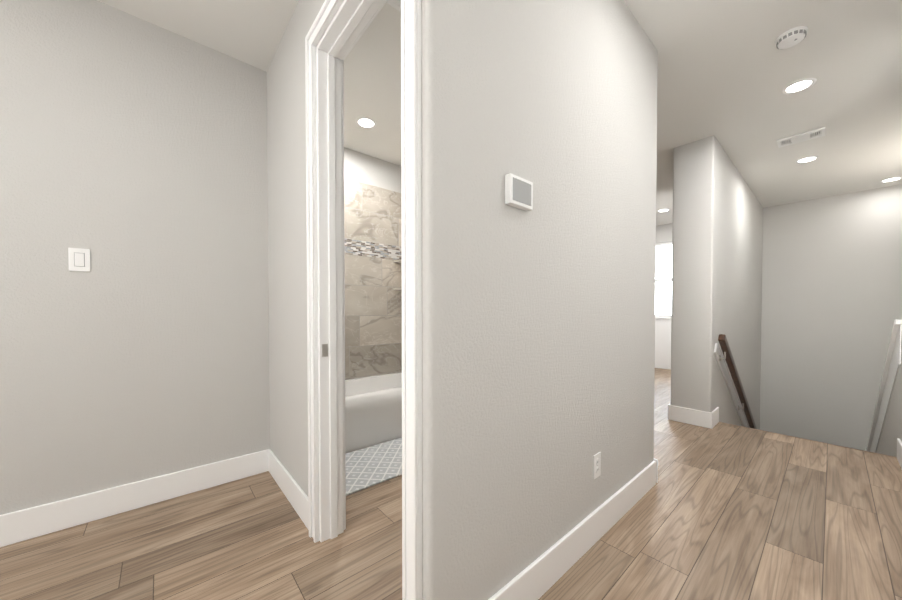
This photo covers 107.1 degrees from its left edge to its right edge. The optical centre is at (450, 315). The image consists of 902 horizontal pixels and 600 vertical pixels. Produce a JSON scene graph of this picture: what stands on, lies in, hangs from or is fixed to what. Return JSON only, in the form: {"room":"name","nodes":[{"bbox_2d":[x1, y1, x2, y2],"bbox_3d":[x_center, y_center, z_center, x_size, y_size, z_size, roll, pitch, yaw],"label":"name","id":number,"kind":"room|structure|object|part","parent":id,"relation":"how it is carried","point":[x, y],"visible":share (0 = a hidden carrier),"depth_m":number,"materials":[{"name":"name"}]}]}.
{"room":"upstairs hallway","nodes":[
{"label":"upstairs hallway","id":0,"kind":"room"},
{"bbox_2d":[0,0,269,514],"bbox_3d":[-2.744,-0.277,1.078,3.841,2.740,0.115,-1,1,-41],"label":"wall","id":1,"kind":"structure","parent":0,"point":[133,154],"depth_m":1.83,"materials":[{"name":"paint"}]},
{"bbox_2d":[68,247,90,271],"bbox_3d":[-1.916,-0.290,1.717,0.076,0.118,0.010,-1,1,-41],"label":"light switch","id":2,"kind":"object","parent":1,"relation":"attached to","point":[79,259],"visible":1,"depth_m":1.71,"materials":[{"name":"white plastic"}]},
{"bbox_3d":[-1.915,-0.290,1.716,0.037,0.070,0.002,-1,1,-41],"label":"frame","id":3,"kind":"part","parent":2,"relation":"part of","materials":[{"name":"grey plastic"}]},
{"bbox_2d":[0,449,269,546],"bbox_3d":[-2.701,1.018,1.050,3.841,0.150,0.015,-1,1,-41],"label":"baseboard","id":4,"kind":"structure","parent":1,"relation":"attached to","point":[31,522],"depth_m":1.82,"materials":[{"name":"white wood"}]},
{"bbox_2d":[267,0,324,495],"bbox_3d":[-0.913,-0.292,1.989,0.115,2.740,2.520,-1,1,-41],"label":"wall","id":5,"kind":"structure","parent":0,"point":[286,166],"depth_m":1.92,"materials":[{"name":"paint"}]},
{"bbox_2d":[268,450,308,529],"bbox_3d":[-0.971,1.003,1.977,0.015,0.150,0.864,-1,1,-41],"label":"baseboard","id":6,"kind":"structure","parent":5,"relation":"attached to","point":[293,491],"depth_m":1.92,"materials":[{"name":"white wood"}]},
{"bbox_2d":[305,0,421,599],"bbox_3d":[-0.342,-0.121,1.329,0.161,2.420,0.910,-1,1,-41],"label":"door frame","id":7,"kind":"structure","parent":5,"relation":"attached to","point":[337,30],"depth_m":1.57,"materials":[{"name":"white wood"}]},
{"bbox_2d":[322,344,327,356],"bbox_3d":[-0.602,0.164,1.591,0.028,0.060,0.002,-1,1,-41],"label":"strike plate","id":8,"kind":"object","parent":7,"relation":"attached to","point":[324,350],"visible":1,"depth_m":1.59,"materials":[{"name":"silver metal"}]},
{"bbox_2d":[488,461,655,599],"bbox_3d":[0.631,1.010,1.543,1.787,0.150,0.015,-1,1,-41],"label":"baseboard","id":9,"kind":"structure","parent":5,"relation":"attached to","point":[543,573],"depth_m":1.46,"materials":[{"name":"white wood"}]},
{"bbox_2d":[344,147,400,192],"bbox_3d":[-1.076,-0.316,3.428,1.534,2.740,0.138,-1,1,-41],"label":"wall","id":10,"kind":"structure","parent":0,"point":[366,169],"depth_m":3.52,"materials":[{"name":"paint"}]},
{"bbox_2d":[344,178,401,379],"bbox_3d":[-1.026,-0.160,3.374,1.534,2.430,0.012,-1,1,-41],"label":"wall tiles","id":11,"kind":"structure","parent":10,"relation":"attached to","point":[373,322],"depth_m":3.53,"materials":[{"name":"tile"}]},
{"bbox_2d":[344,238,400,259],"bbox_3d":[-1.022,-0.697,3.360,1.514,0.155,0.003,-1,1,-41],"label":"tile border","id":12,"kind":"object","parent":11,"relation":"attached to","point":[365,248],"depth_m":3.52,"materials":[{"name":"tile"}]},
{"bbox_2d":[0,368,901,599],"bbox_3d":[0.169,1.213,2.906,10.600,0.300,5.300,-1,1,-41],"label":"floor","id":13,"kind":"structure","parent":0,"point":[720,511],"depth_m":1.59,"materials":[{"name":"brown wood"}]},
{"bbox_2d":[345,372,401,452],"bbox_3d":[-0.773,0.847,3.101,1.506,0.425,0.750,-1,1,-41],"label":"bathtub","id":14,"kind":"object","parent":13,"relation":"on","point":[373,410],"visible":0.23,"depth_m":2.78,"materials":[{"name":"white ceramic"}]},
{"bbox_2d":[346,437,401,495],"bbox_3d":[-0.544,1.065,2.427,0.900,0.012,0.550,-1,1,-41],"label":"rug","id":15,"kind":"object","parent":13,"relation":"on","point":[370,466],"visible":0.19,"depth_m":2.36,"materials":[{"name":"grey fabric"}]},
{"bbox_2d":[719,422,896,457],"bbox_3d":[3.014,1.080,2.913,0.050,0.035,1.089,-1,1,-41],"label":"stair","id":16,"kind":"structure","parent":13,"relation":"attached to","point":[812,440],"depth_m":2.82,"materials":[{"name":"brown wood"}]},
{"bbox_2d":[97,0,901,225],"bbox_3d":[0.563,-1.729,2.405,10.800,0.120,6.700,-1,1,-41],"label":"ceiling","id":17,"kind":"structure","parent":0,"point":[728,71],"depth_m":2.33,"materials":[{"name":"white paint"}]},
{"bbox_2d":[356,117,375,128],"bbox_3d":[-0.737,-1.674,2.891,0.176,0.006,0.176,-1,1,-41],"label":"recessed light","id":18,"kind":"object","parent":17,"relation":"in","point":[366,122],"visible":1,"depth_m":2.88,"materials":[{"name":"white"}]},
{"bbox_2d":[387,0,400,11],"bbox_3d":[-0.155,-1.652,1.739,0.260,0.012,0.260,-1,1,-41],"label":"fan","id":19,"kind":"object","parent":17,"relation":"attached to","point":[395,4],"visible":0.15,"depth_m":1.76,"materials":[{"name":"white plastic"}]},
{"bbox_2d":[775,26,807,48],"bbox_3d":[2.020,-1.641,1.978,0.140,0.042,0.140,-1,1,-41],"label":"smoke detector","id":20,"kind":"object","parent":17,"relation":"attached to","point":[791,37],"visible":1,"depth_m":1.95,"materials":[{"name":"white plastic"}]},
{"bbox_2d":[782,78,816,93],"bbox_3d":[2.526,-1.666,2.419,0.176,0.006,0.176,-1,1,-41],"label":"recessed light","id":21,"kind":"object","parent":17,"relation":"in","point":[798,86],"visible":1,"depth_m":2.41,"materials":[{"name":"white"}]},
{"bbox_2d":[776,127,824,147],"bbox_3d":[3.292,-1.675,3.136,0.200,0.012,0.310,-1,1,-41],"label":"ceiling vent","id":22,"kind":"object","parent":17,"relation":"in","point":[804,136],"visible":1,"depth_m":3.12,"materials":[{"name":"white plastic"}]},
{"bbox_2d":[795,156,818,163],"bbox_3d":[3.844,-1.686,3.597,0.176,0.006,0.176,-1,1,-41],"label":"recessed light","id":23,"kind":"object","parent":17,"relation":"in","point":[807,159],"visible":1,"depth_m":3.59,"materials":[{"name":"white"}]},
{"bbox_2d":[880,177,901,182],"bbox_3d":[5.483,-1.695,4.145,0.176,0.006,0.176,-1,1,-41],"label":"recessed light","id":24,"kind":"object","parent":17,"relation":"in","point":[891,179],"visible":0.98,"depth_m":4.14,"materials":[{"name":"white"}]},
{"bbox_2d":[422,0,657,599],"bbox_3d":[0.588,-0.285,1.571,1.827,2.740,0.115,-1,1,-41],"label":"wall","id":25,"kind":"structure","parent":0,"point":[538,346],"depth_m":1.24,"materials":[{"name":"paint"}]},
{"bbox_2d":[505,173,532,210],"bbox_3d":[0.241,-0.433,1.173,0.130,0.100,0.025,-1,1,-41],"label":"thermostat","id":26,"kind":"object","parent":25,"relation":"attached to","point":[519,192],"visible":0.96,"depth_m":1.15,"materials":[{"name":"white plastic"}]},
{"bbox_2d":[593,452,600,478],"bbox_3d":[0.708,0.724,1.611,0.070,0.115,0.008,-1,1,-41],"label":"electrical outlet plate","id":27,"kind":"object","parent":25,"relation":"attached to","point":[596,465],"visible":1,"depth_m":1.60,"materials":[{"name":"white plastic"}]},
{"bbox_2d":[654,459,657,482],"bbox_3d":[1.287,1.000,2.192,0.015,0.150,0.130,-1,1,-41],"label":"baseboard","id":28,"kind":"structure","parent":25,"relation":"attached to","point":[656,460],"depth_m":2.14,"materials":[{"name":"white wood"}]},
{"bbox_2d":[671,136,762,429],"bbox_3d":[3.591,1.319,4.364,3.328,6.040,0.332,-1,1,-41],"label":"wall pillar","id":29,"kind":"structure","parent":0,"point":[717,241],"depth_m":3.32,"materials":[{"name":"paint"}]},
{"bbox_2d":[668,405,712,428],"bbox_3d":[2.332,0.982,3.259,0.015,0.150,0.362,-1,1,-41],"label":"baseboard","id":30,"kind":"structure","parent":29,"relation":"attached to","point":[691,416],"depth_m":3.25,"materials":[{"name":"white wood"}]},
{"bbox_2d":[711,407,718,427],"bbox_3d":[2.554,0.983,3.223,0.273,0.150,0.015,-1,1,-41],"label":"baseboard","id":31,"kind":"structure","parent":29,"relation":"attached to","point":[715,418],"depth_m":3.21,"materials":[{"name":"white wood"}]},
{"bbox_2d":[714,334,756,428],"bbox_3d":[3.503,1.065,4.004,2.621,1.811,0.088,-1,1,-41],"label":"handrail","id":32,"kind":"object","parent":29,"relation":"attached to","point":[726,351],"visible":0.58,"depth_m":3.58,"materials":[{"name":"brown wood"}]},
{"bbox_3d":[3.479,1.111,4.030,2.543,1.717,0.018,-1,1,-41],"label":"backboard trim","id":33,"kind":"part","parent":32,"relation":"part of","materials":[{"name":"white wood"}]},
{"bbox_2d":[656,184,901,450],"bbox_3d":[5.211,1.306,5.153,0.150,6.040,4.650,-1,1,-41],"label":"wall","id":34,"kind":"structure","parent":0,"point":[831,289],"depth_m":4.78,"materials":[{"name":"paint"}]},
{"bbox_2d":[655,242,671,361],"bbox_3d":[4.067,-0.269,6.353,0.140,2.250,1.420,-1,1,-41],"label":"window","id":35,"kind":"structure","parent":34,"relation":"in","point":[663,291],"depth_m":6.37,"materials":[{"name":"white glass"}]},
{"bbox_2d":[876,331,901,456],"bbox_3d":[1.755,1.374,1.015,10.500,6.040,0.120,-1,1,-41],"label":"wall","id":36,"kind":"structure","parent":0,"point":[887,443],"depth_m":2.76,"materials":[{"name":"paint"}]},
{"bbox_2d":[865,320,901,452],"bbox_3d":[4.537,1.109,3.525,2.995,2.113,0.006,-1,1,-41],"label":"trim","id":37,"kind":"structure","parent":36,"relation":"attached to","point":[895,363],"depth_m":3.00,"materials":[{"name":"white wood"}]},
{"bbox_2d":[897,438,901,468],"bbox_3d":[0.560,1.035,0.056,7.445,0.150,0.015,-1,1,-41],"label":"baseboard","id":38,"kind":"structure","parent":36,"relation":"attached to","point":[899,450],"depth_m":2.41,"materials":[{"name":"white wood"}]},
{"bbox_3d":[3.007,-0.386,7.649,0.150,2.740,2.050,-1,1,-41],"label":"wall","id":39,"kind":"structure","parent":0,"visible":0},
{"bbox_2d":[655,360,670,368],"bbox_3d":[3.528,0.921,6.948,0.015,0.150,3.623,-1,1,-41],"label":"baseboard","id":40,"kind":"structure","parent":39,"relation":"attached to","point":[663,364],"depth_m":6.34,"materials":[{"name":"white wood"}]}
]}

